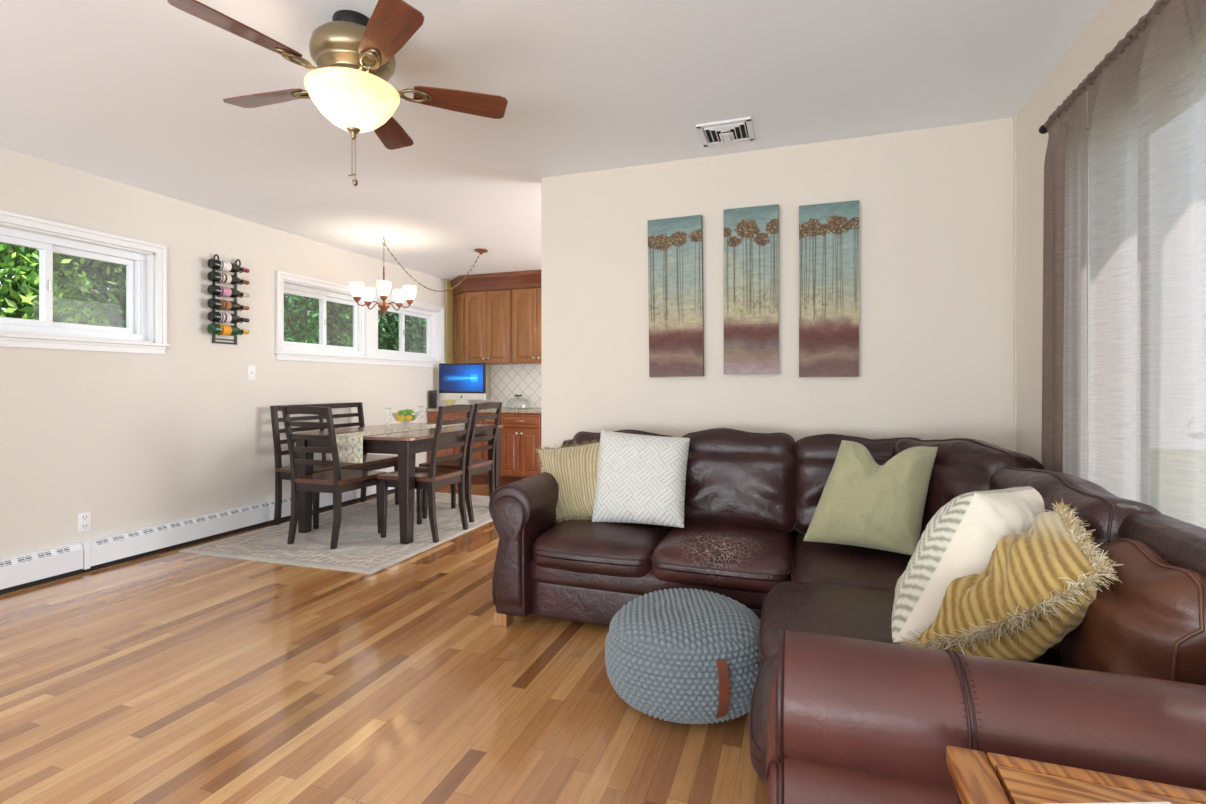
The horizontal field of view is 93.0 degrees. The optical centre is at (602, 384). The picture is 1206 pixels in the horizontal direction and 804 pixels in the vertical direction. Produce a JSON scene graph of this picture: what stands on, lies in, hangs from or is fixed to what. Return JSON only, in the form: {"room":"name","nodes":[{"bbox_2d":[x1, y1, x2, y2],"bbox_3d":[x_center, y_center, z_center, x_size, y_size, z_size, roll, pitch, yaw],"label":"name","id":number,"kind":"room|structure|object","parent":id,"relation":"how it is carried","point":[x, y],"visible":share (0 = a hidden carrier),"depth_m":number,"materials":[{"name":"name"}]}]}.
{"room":"living room","nodes":[
{"label":"living room","id":0,"kind":"room"},
{"bbox_2d":[0,147,445,558],"bbox_3d":[-3.415,-0.085,3.062,0.160,2.440,8.980,0,0,19],"label":"wall","id":1,"kind":"structure","parent":0,"point":[133,441],"depth_m":3.99,"materials":[{"name":"beige paint"}]},
{"bbox_2d":[0,542,83,594],"bbox_3d":[-3.475,1.044,2.536,0.068,0.182,1.945,0,0,19],"label":"baseboard heater","id":2,"kind":"object","parent":1,"relation":"attached to","point":[26,570],"visible":1,"depth_m":3.25,"materials":[{"name":"white metal"}]},
{"bbox_2d":[77,511,90,532],"bbox_3d":[-3.174,0.839,3.502,0.010,0.116,0.070,0,0,19],"label":"wall outlet","id":3,"kind":"object","parent":1,"relation":"attached to","point":[83,519],"visible":1,"depth_m":3.50,"materials":[{"name":"white paint"}]},
{"bbox_2d":[81,514,87,520],"bbox_3d":[-3.172,0.812,3.501,0.003,0.036,0.036,0,0,19],"label":"socket","id":4,"kind":"object","parent":3,"relation":"attached to","point":[84,517],"depth_m":3.50,"materials":[{"name":"white plastic"}]},
{"bbox_2d":[81,523,87,529],"bbox_3d":[-3.172,0.866,3.501,0.003,0.036,0.036,0,0,19],"label":"socket","id":5,"kind":"object","parent":3,"relation":"attached to","point":[84,526],"depth_m":3.50,"materials":[{"name":"white plastic"}]},
{"bbox_2d":[0,209,169,353],"bbox_3d":[-3.280,-0.584,3.354,0.175,0.747,1.310,0,0,19],"label":"window","id":6,"kind":"structure","parent":1,"relation":"in","point":[145,332],"depth_m":3.57,"materials":[{"name":"white paint"}]},
{"bbox_2d":[212,254,243,344],"bbox_3d":[-2.835,-0.644,4.341,0.104,0.663,0.195,0,0,19],"label":"wine rack","id":7,"kind":"object","parent":1,"relation":"attached to","point":[215,255],"visible":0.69,"depth_m":4.32,"materials":[{"name":"black metal"}]},
{"bbox_2d":[207,323,248,335],"bbox_3d":[-2.828,-0.413,4.337,0.079,0.079,0.302,0,0,19],"label":"wine bottle","id":8,"kind":"object","parent":7,"relation":"in","point":[217,329],"visible":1,"depth_m":4.27,"materials":[{"name":"green glass"}]},
{"bbox_2d":[207,271,248,284],"bbox_3d":[-2.828,-0.800,4.337,0.076,0.076,0.302,0,0,19],"label":"wine bottle","id":9,"kind":"object","parent":7,"relation":"in","point":[212,276],"visible":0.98,"depth_m":4.27,"materials":[{"name":"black glass"}]},
{"bbox_2d":[207,285,248,297],"bbox_3d":[-2.828,-0.700,4.337,0.075,0.075,0.302,0,0,19],"label":"wine bottle","id":10,"kind":"object","parent":7,"relation":"in","point":[212,289],"visible":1,"depth_m":4.27,"materials":[{"name":"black glass"}]},
{"bbox_2d":[207,298,248,310],"bbox_3d":[-2.828,-0.600,4.337,0.076,0.076,0.302,0,0,19],"label":"wine bottle","id":11,"kind":"object","parent":7,"relation":"in","point":[212,303],"visible":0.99,"depth_m":4.27,"materials":[{"name":"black glass"}]},
{"bbox_2d":[207,258,248,272],"bbox_3d":[-2.828,-0.893,4.337,0.075,0.075,0.302,0,0,19],"label":"wine bottle","id":12,"kind":"object","parent":7,"relation":"in","point":[212,263],"visible":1,"depth_m":4.27,"materials":[{"name":"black glass"}]},
{"bbox_2d":[207,311,248,323],"bbox_3d":[-2.828,-0.505,4.337,0.076,0.076,0.302,0,0,19],"label":"wine bottle","id":13,"kind":"object","parent":7,"relation":"in","point":[212,316],"visible":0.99,"depth_m":4.27,"materials":[{"name":"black glass"}]},
{"bbox_2d":[78,485,394,571],"bbox_3d":[-2.679,1.042,4.856,0.070,0.185,2.950,0,0,19],"label":"baseboard heater","id":14,"kind":"object","parent":1,"relation":"attached to","point":[105,551],"visible":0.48,"depth_m":4.03,"materials":[{"name":"white metal"}]},
{"bbox_2d":[247,366,254,379],"bbox_3d":[-2.804,-0.096,4.568,0.022,0.116,0.070,0,0,19],"label":"light switch","id":15,"kind":"object","parent":1,"relation":"attached to","point":[250,369],"visible":1,"depth_m":4.56,"materials":[{"name":"white paint"}]},
{"bbox_2d":[274,271,445,367],"bbox_3d":[-2.400,-0.584,5.923,0.175,0.747,2.400,0,0,19],"label":"window","id":16,"kind":"structure","parent":1,"relation":"in","point":[365,350],"depth_m":5.79,"materials":[{"name":"white paint"}]},
{"bbox_2d":[446,280,454,405],"bbox_3d":[-1.909,-0.515,7.190,0.012,1.580,0.195,0,0,19],"label":"trim","id":17,"kind":"structure","parent":1,"relation":"attached to","point":[449,294],"depth_m":7.15,"materials":[{"name":"yellow paint"}]},
{"bbox_2d":[0,483,766,803],"bbox_3d":[-0.909,1.175,2.204,5.437,0.080,9.280,0,0,19],"label":"floor","id":18,"kind":"structure","parent":0,"point":[173,676],"depth_m":2.06,"materials":[{"name":"brown wood"}]},
{"bbox_2d":[179,491,491,573],"bbox_3d":[-1.762,1.132,4.761,1.560,0.006,2.375,0,0,19],"label":"area rug","id":19,"kind":"object","parent":18,"relation":"on","point":[360,547],"visible":0.71,"depth_m":4.13,"materials":[{"name":"grey carpet"}]},
{"bbox_2d":[281,406,386,549],"bbox_3d":[-1.970,0.637,4.201,0.470,0.983,0.573,0,0,19],"label":"dining chair","id":20,"kind":"object","parent":19,"relation":"on","point":[336,481],"visible":0.91,"depth_m":4.01,"materials":[{"name":"brown wood"}]},
{"bbox_2d":[270,402,398,528],"bbox_3d":[-2.300,0.648,5.016,0.493,0.960,1.002,0,0,19],"label":"bench","id":21,"kind":"object","parent":19,"relation":"on","point":[371,462],"visible":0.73,"depth_m":4.82,"materials":[{"name":"brown wood"}]},
{"bbox_2d":[294,423,502,543],"bbox_3d":[-1.642,0.749,4.825,1.085,0.758,1.395,0,0,19],"label":"dining table","id":22,"kind":"object","parent":19,"relation":"on","point":[406,444],"visible":0.69,"depth_m":4.28,"materials":[{"name":"brown wood"}]},
{"bbox_2d":[331,423,461,462],"bbox_3d":[-1.635,0.465,4.823,0.290,0.195,1.413,0,0,19],"label":"table runner","id":23,"kind":"object","parent":22,"relation":"on","point":[349,445],"visible":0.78,"depth_m":4.17,"materials":[{"name":"fabric"}]},
{"bbox_3d":[-1.650,0.298,4.778,0.224,0.136,0.224,0,0,19],"label":"fruit bowl","id":24,"kind":"object","parent":23,"relation":"on","visible":0},
{"bbox_2d":[397,415,404,421],"bbox_3d":[-1.666,0.278,4.731,0.056,0.054,0.059,0,0,19],"label":"lemon","id":25,"kind":"object","parent":24,"relation":"in","point":[400,418],"visible":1,"depth_m":4.71,"materials":[{"name":"yellow food"}]},
{"bbox_2d":[402,410,407,415],"bbox_3d":[-1.647,0.232,4.751,0.052,0.052,0.056,0,0,19],"label":"lime","id":26,"kind":"object","parent":24,"relation":"in","point":[404,412],"visible":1,"depth_m":4.73,"materials":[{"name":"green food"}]},
{"bbox_2d":[404,415,412,420],"bbox_3d":[-1.615,0.274,4.743,0.057,0.054,0.057,0,0,19],"label":"lemon","id":27,"kind":"object","parent":24,"relation":"in","point":[407,417],"visible":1,"depth_m":4.72,"materials":[{"name":"yellow food"}]},
{"bbox_2d":[407,410,413,415],"bbox_3d":[-1.601,0.230,4.761,0.053,0.053,0.052,0,0,19],"label":"lime","id":28,"kind":"object","parent":24,"relation":"in","point":[410,412],"visible":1,"depth_m":4.74,"materials":[{"name":"green food"}]},
{"bbox_2d":[377,404,473,542],"bbox_3d":[-1.335,0.637,4.358,0.573,0.983,0.470,0,0,19],"label":"dining chair","id":29,"kind":"object","parent":19,"relation":"on","point":[430,478],"visible":0.88,"depth_m":4.22,"materials":[{"name":"brown wood"}]},
{"bbox_2d":[419,402,502,521],"bbox_3d":[-1.217,0.637,4.963,0.573,0.983,0.470,0,0,19],"label":"dining chair","id":30,"kind":"object","parent":19,"relation":"on","point":[473,466],"visible":0.84,"depth_m":4.83,"materials":[{"name":"brown wood"}]},
{"bbox_2d":[429,411,485,483],"bbox_3d":[-1.622,0.723,6.859,0.725,0.825,0.630,0,0,19],"label":"base cabinet","id":31,"kind":"object","parent":18,"relation":"on","point":[479,478],"visible":0.08,"depth_m":6.59,"materials":[{"name":"brown wood"}]},
{"bbox_2d":[426,407,540,412],"bbox_3d":[-1.006,0.292,6.659,2.060,0.035,0.607,0,0,19],"label":"countertop","id":32,"kind":"structure","parent":31,"relation":"on","point":[503,409],"depth_m":6.42,"materials":[{"name":"grey stone"}]},
{"bbox_2d":[429,390,436,407],"bbox_3d":[-2.005,0.168,6.750,0.086,0.214,0.086,0,0,19],"label":"speaker","id":33,"kind":"object","parent":32,"relation":"on","point":[432,393],"visible":0.98,"depth_m":6.72},
{"bbox_2d":[429,394,436,405],"bbox_3d":[-2.005,0.174,6.750,0.086,0.142,0.086,0,0,19],"label":"grille","id":34,"kind":"object","parent":33,"relation":"attached to","point":[432,397],"depth_m":6.71,"materials":[{"name":"black"}]},
{"bbox_2d":[439,363,485,404],"bbox_3d":[-1.648,0.010,6.712,0.620,0.530,0.150,0,0,19],"label":"desktop computer","id":35,"kind":"object","parent":32,"relation":"on","point":[461,383],"visible":0.98,"depth_m":6.69,"materials":[{"name":"silver metal"}]},
{"bbox_2d":[483,412,502,484],"bbox_3d":[-1.173,0.723,6.705,0.217,0.825,0.630,0,0,19],"label":"base cabinet","id":36,"kind":"object","parent":18,"relation":"on","point":[486,421],"visible":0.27,"depth_m":6.46,"materials":[{"name":"brown wood"}]},
{"bbox_2d":[500,413,540,484],"bbox_3d":[-0.828,0.723,6.587,0.507,0.825,0.630,0,0,19],"label":"base cabinet","id":37,"kind":"object","parent":18,"relation":"on","point":[520,432],"visible":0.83,"depth_m":6.33,"materials":[{"name":"brown wood"}]},
{"bbox_2d":[605,588,760,723],"bbox_3d":[0.308,0.961,2.083,0.597,0.347,0.558,0,0,10],"label":"pouf","id":38,"kind":"object","parent":18,"relation":"on","point":[679,655],"visible":0.89,"depth_m":1.87,"materials":[{"name":"grey fabric"}]},
{"bbox_2d":[489,428,1205,803],"bbox_3d":[0.466,0.676,2.090,2.297,0.918,2.238,0,0,19],"label":"sectional sofa","id":39,"kind":"object","parent":18,"relation":"on","point":[841,711],"visible":0.64,"depth_m":1.23,"materials":[{"name":"red leather"}]},
{"bbox_2d":[533,439,599,523],"bbox_3d":[-0.147,0.496,3.034,0.568,0.476,0.249,0,0,27],"label":"throw pillow","id":40,"kind":"object","parent":39,"relation":"on","point":[574,469],"visible":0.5,"depth_m":2.95,"materials":[{"name":"yellow fabric"}]},
{"bbox_2d":[533,516,672,577],"bbox_3d":[0.027,0.782,2.867,0.592,0.199,0.671,0,0,19],"label":"seat cushion","id":41,"kind":"object","parent":39,"relation":"on","point":[569,548],"depth_m":2.61,"materials":[{"name":"red leather"}]},
{"bbox_2d":[573,431,668,445],"bbox_3d":[0.123,0.487,3.128,0.634,0.482,0.331,0,0,19],"label":"cushion","id":42,"kind":"object","parent":39,"relation":"on","point":[579,437],"depth_m":3.13,"materials":[{"name":"red leather"}]},
{"bbox_2d":[592,430,689,527],"bbox_3d":[0.185,0.461,2.855,0.494,0.445,0.281,0,0,19],"label":"throw pillow","id":43,"kind":"object","parent":39,"relation":"on","point":[641,479],"visible":1,"depth_m":2.78,"materials":[{"name":"white fabric"}]},
{"bbox_2d":[651,523,792,592],"bbox_3d":[0.577,0.784,2.680,0.599,0.200,0.672,0,0,19],"label":"seat cushion","id":44,"kind":"object","parent":39,"relation":"on","point":[713,557],"depth_m":2.43,"materials":[{"name":"red leather"}]},
{"bbox_2d":[683,429,796,531],"bbox_3d":[0.679,0.482,2.927,0.608,0.513,0.349,0,0,19],"label":"cushion","id":45,"kind":"object","parent":39,"relation":"on","point":[739,479],"depth_m":2.79,"materials":[{"name":"red leather"}]},
{"bbox_2d":[749,653,776,785],"bbox_3d":[0.768,0.786,1.260,0.857,0.197,0.455,0,0,19],"label":"seat cushion","id":46,"kind":"object","parent":39,"relation":"on","point":[758,709],"depth_m":1.28,"materials":[{"name":"red leather"}]},
{"bbox_2d":[795,435,901,532],"bbox_3d":[1.232,0.486,2.748,0.634,0.491,0.337,0,0,19],"label":"cushion","id":47,"kind":"object","parent":39,"relation":"on","point":[815,455],"depth_m":2.71,"materials":[{"name":"red leather"}]},
{"bbox_2d":[793,532,911,589],"bbox_3d":[1.184,0.785,2.343,0.775,0.198,0.852,0,0,19],"label":"seat cushion","id":48,"kind":"object","parent":39,"relation":"on","point":[813,562],"depth_m":2.22,"materials":[{"name":"red leather"}]},
{"bbox_2d":[803,440,937,555],"bbox_3d":[1.111,0.456,2.388,0.444,0.417,0.326,0,0,43],"label":"throw pillow","id":49,"kind":"object","parent":39,"relation":"on","point":[863,502],"visible":0.98,"depth_m":2.29,"materials":[{"name":"green fabric"}]},
{"bbox_2d":[759,581,1061,666],"bbox_3d":[0.928,0.786,1.740,0.865,0.201,0.590,0,0,19],"label":"seat cushion","id":50,"kind":"object","parent":39,"relation":"on","point":[863,610],"depth_m":1.76,"materials":[{"name":"red leather"}]},
{"bbox_2d":[891,486,1045,641],"bbox_3d":[1.044,0.486,1.613,0.619,0.373,0.250,0,0,-22],"label":"throw pillow","id":51,"kind":"object","parent":39,"relation":"on","point":[960,540],"visible":0.54,"depth_m":1.55,"materials":[{"name":"beige fabric"}]},
{"bbox_2d":[892,438,1044,537],"bbox_3d":[1.468,0.481,2.389,0.381,0.521,0.595,0,0,-17],"label":"cushion","id":52,"kind":"object","parent":39,"relation":"on","point":[961,466],"depth_m":2.24,"materials":[{"name":"red leather"}]},
{"bbox_2d":[899,500,1123,661],"bbox_3d":[0.941,0.473,1.397,0.470,0.371,0.317,0,0,19],"label":"throw pillow","id":53,"kind":"object","parent":39,"relation":"on","point":[1037,585],"visible":0.94,"depth_m":1.31,"materials":[{"name":"yellow fabric"}]},
{"bbox_2d":[989,468,1160,659],"bbox_3d":[1.349,0.499,1.736,0.314,0.472,0.760,0,0,19],"label":"cushion","id":54,"kind":"object","parent":39,"relation":"on","point":[1111,515],"depth_m":1.48,"materials":[{"name":"red leather"}]},
{"bbox_2d":[1060,540,1205,685],"bbox_3d":[1.212,0.551,1.224,0.324,0.394,0.388,0,0,19],"label":"cushion","id":55,"kind":"object","parent":39,"relation":"on","point":[1151,623],"depth_m":1.14,"materials":[{"name":"brown leather"}]},
{"bbox_2d":[946,745,1205,803],"bbox_3d":[0.696,0.829,0.487,0.598,0.612,0.532,0,0,19],"label":"end table","id":56,"kind":"object","parent":18,"relation":"on","point":[978,778],"visible":1,"depth_m":0.75,"materials":[{"name":"brown wood"}]},
{"bbox_2d":[1048,802,1170,803],"bbox_3d":[0.630,0.522,0.604,0.160,0.002,0.220,0,0,-1],"label":"folded paper","id":57,"kind":"object","parent":56,"relation":"on","point":[1116,802],"visible":1,"depth_m":0.71,"materials":[{"name":"white paper"}]},
{"bbox_2d":[469,365,521,407],"bbox_3d":[0.633,-0.085,6.474,5.287,2.440,0.100,0,0,19],"label":"wall","id":58,"kind":"structure","parent":0,"point":[488,367],"depth_m":7.13,"materials":[{"name":"beige paint"}]},
{"bbox_2d":[453,289,519,364],"bbox_3d":[-1.475,-0.713,6.952,0.948,0.925,0.359,0,0,19],"label":"upper cabinet","id":59,"kind":"object","parent":58,"relation":"attached to","point":[482,320],"visible":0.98,"depth_m":6.77,"materials":[{"name":"brown wood"}]},
{"bbox_2d":[451,270,540,296],"bbox_3d":[-1.203,-1.209,6.715,1.713,0.188,0.315,0,0,28],"label":"crown molding","id":60,"kind":"structure","parent":59,"relation":"on","point":[530,278],"depth_m":6.68,"materials":[{"name":"brown wood"}]},
{"bbox_2d":[491,364,540,407],"bbox_3d":[-0.662,0.012,6.859,1.540,0.524,0.011,0,0,19],"label":"tile backsplash","id":61,"kind":"structure","parent":58,"relation":"attached to","point":[507,381],"depth_m":6.98,"materials":[{"name":"white tile"}]},
{"bbox_2d":[512,288,540,363],"bbox_3d":[-0.687,-0.713,6.682,0.712,0.925,0.359,0,0,19],"label":"upper cabinet","id":62,"kind":"object","parent":58,"relation":"attached to","point":[526,303],"visible":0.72,"depth_m":6.59,"materials":[{"name":"brown wood"}]},
{"bbox_2d":[0,0,1108,280],"bbox_3d":[-0.909,-1.355,2.204,5.437,0.100,9.280,0,0,19],"label":"ceiling","id":63,"kind":"structure","parent":0,"point":[128,92],"depth_m":2.54,"materials":[{"name":"paint"}]},
{"bbox_2d":[167,0,507,185],"bbox_3d":[-0.930,-1.010,2.061,1.033,0.590,1.068,0,0,19],"label":"ceiling fan","id":64,"kind":"object","parent":63,"relation":"hanging from","point":[353,53],"visible":1,"depth_m":1.95,"materials":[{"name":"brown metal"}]},
{"bbox_2d":[350,237,487,316],"bbox_3d":[-1.609,-0.952,5.138,1.217,0.707,0.525,0,0,-22],"label":"chandelier","id":65,"kind":"object","parent":63,"relation":"hanging from","point":[358,289],"visible":1,"depth_m":5.02,"materials":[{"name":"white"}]},
{"bbox_2d":[696,117,754,146],"bbox_3d":[0.633,-1.297,2.944,0.270,0.017,0.260,0,0,19],"label":"ceiling vent","id":66,"kind":"object","parent":63,"relation":"in","point":[739,129],"visible":1,"depth_m":2.93,"materials":[{"name":"white metal"}]},
{"bbox_2d":[541,117,1013,472],"bbox_3d":[0.827,-0.085,3.247,2.529,2.440,0.120,0,0,19],"label":"wall","id":67,"kind":"structure","parent":0,"point":[936,204],"depth_m":3.08,"materials":[{"name":"beige paint"}]},
{"bbox_2d":[647,215,703,376],"bbox_3d":[0.419,-0.505,3.304,0.336,0.923,0.035,-1,0,19],"label":"painting","id":68,"kind":"object","parent":67,"relation":"attached to","point":[675,245],"visible":1,"depth_m":3.29,"materials":[{"name":"paint"}]},
{"bbox_2d":[724,204,778,373],"bbox_3d":[0.819,-0.521,3.167,0.294,0.920,0.035,0,0,19],"label":"painting","id":69,"kind":"object","parent":67,"relation":"attached to","point":[751,234],"visible":1,"depth_m":3.15,"materials":[{"name":"paint"}]},
{"bbox_2d":[799,200,858,376],"bbox_3d":[1.197,-0.502,3.038,0.295,0.918,0.035,0,0,19],"label":"painting","id":70,"kind":"object","parent":67,"relation":"attached to","point":[828,232],"visible":1,"depth_m":3.02,"materials":[{"name":"paint"}]},
{"bbox_2d":[1017,0,1156,463],"bbox_3d":[1.596,-0.085,1.345,0.160,2.440,8.980,0,0,19],"label":"wall","id":71,"kind":"structure","parent":0,"point":[1116,18],"depth_m":2.54,"materials":[{"name":"beige paint"}]},
{"bbox_2d":[1039,87,1084,133],"bbox_3d":[1.394,-1.020,1.121,0.078,0.060,2.525,0,0,19],"label":"curtain rod","id":72,"kind":"object","parent":71,"relation":"attached to","point":[1042,130],"visible":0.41,"depth_m":2.30,"materials":[{"name":"grey metal"}]},
{"bbox_2d":[1042,78,1087,479],"bbox_3d":[1.708,0.009,2.107,0.071,2.133,0.337,0,0,19],"label":"curtain","id":73,"kind":"object","parent":72,"relation":"hanging from","point":[1064,334],"visible":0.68,"depth_m":2.05,"materials":[{"name":"grey fabric"}]},
{"bbox_2d":[1083,0,1205,528],"bbox_3d":[1.325,0.009,0.992,0.068,2.133,2.035,0,0,19],"label":"curtain","id":74,"kind":"object","parent":72,"relation":"hanging from","point":[1147,95],"visible":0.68,"depth_m":1.55,"materials":[{"name":"white fabric"}]},
{"bbox_2d":[1087,123,1088,461],"bbox_3d":[1.477,-0.140,1.106,0.150,1.590,2.090,0,0,19],"label":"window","id":75,"kind":"structure","parent":71,"relation":"in","point":[1087,123],"depth_m":2.05,"materials":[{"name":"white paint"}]},
{"label":"outside","id":76,"kind":"structure","parent":0,"visible":0},
{"bbox_3d":[0.377,1.985,7.270,28.000,0.100,30.000,0,0,19],"label":"ground","id":77,"kind":"structure","parent":76,"visible":0},
{"bbox_2d":[0,243,115,326],"bbox_3d":[-5.328,-0.315,4.766,1.950,4.511,1.863,0,0,-41],"label":"tree","id":78,"kind":"object","parent":77,"relation":"on","point":[25,283],"visible":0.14,"depth_m":4.88,"materials":[{"name":"green plant"}]},
{"bbox_2d":[0,242,124,320],"bbox_3d":[-7.457,-0.934,6.478,2.720,7.806,7.242,0,0,22],"label":"tree","id":79,"kind":"object","parent":77,"relation":"on","point":[14,248],"visible":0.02,"depth_m":7.01,"materials":[{"name":"green plant"}]},
{"bbox_2d":[9,255,125,327],"bbox_3d":[-5.169,-0.700,6.241,1.835,5.286,1.807,0,0,-19],"label":"tree","id":80,"kind":"object","parent":77,"relation":"on","point":[116,307],"visible":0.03,"depth_m":5.67,"materials":[{"name":"green plant"}]},
{"bbox_2d":[284,293,352,346],"bbox_3d":[-4.233,-0.558,8.052,1.783,4.996,1.822,0,0,19],"label":"shrub","id":81,"kind":"object","parent":77,"relation":"on","point":[342,334],"visible":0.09,"depth_m":7.79,"materials":[{"name":"green plant"}]},
{"bbox_2d":[284,293,407,346],"bbox_3d":[-4.981,-1.309,13.831,2.852,8.133,11.570,0,0,21],"label":"tree","id":82,"kind":"object","parent":77,"relation":"on","point":[291,306],"visible":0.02,"depth_m":10.55,"materials":[{"name":"green plant"}]},
{"bbox_2d":[318,300,425,352],"bbox_3d":[-3.791,-0.572,9.512,1.800,5.024,1.663,0,0,-33],"label":"shrub","id":83,"kind":"object","parent":77,"relation":"on","point":[417,322],"visible":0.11,"depth_m":9.24,"materials":[{"name":"green plant"}]},
{"bbox_2d":[378,313,425,352],"bbox_3d":[-3.340,-0.417,10.646,1.717,4.900,1.650,0,0,-38],"label":"shrub","id":84,"kind":"object","parent":77,"relation":"on","point":[422,344],"visible":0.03,"depth_m":9.98,"materials":[{"name":"green plant"}]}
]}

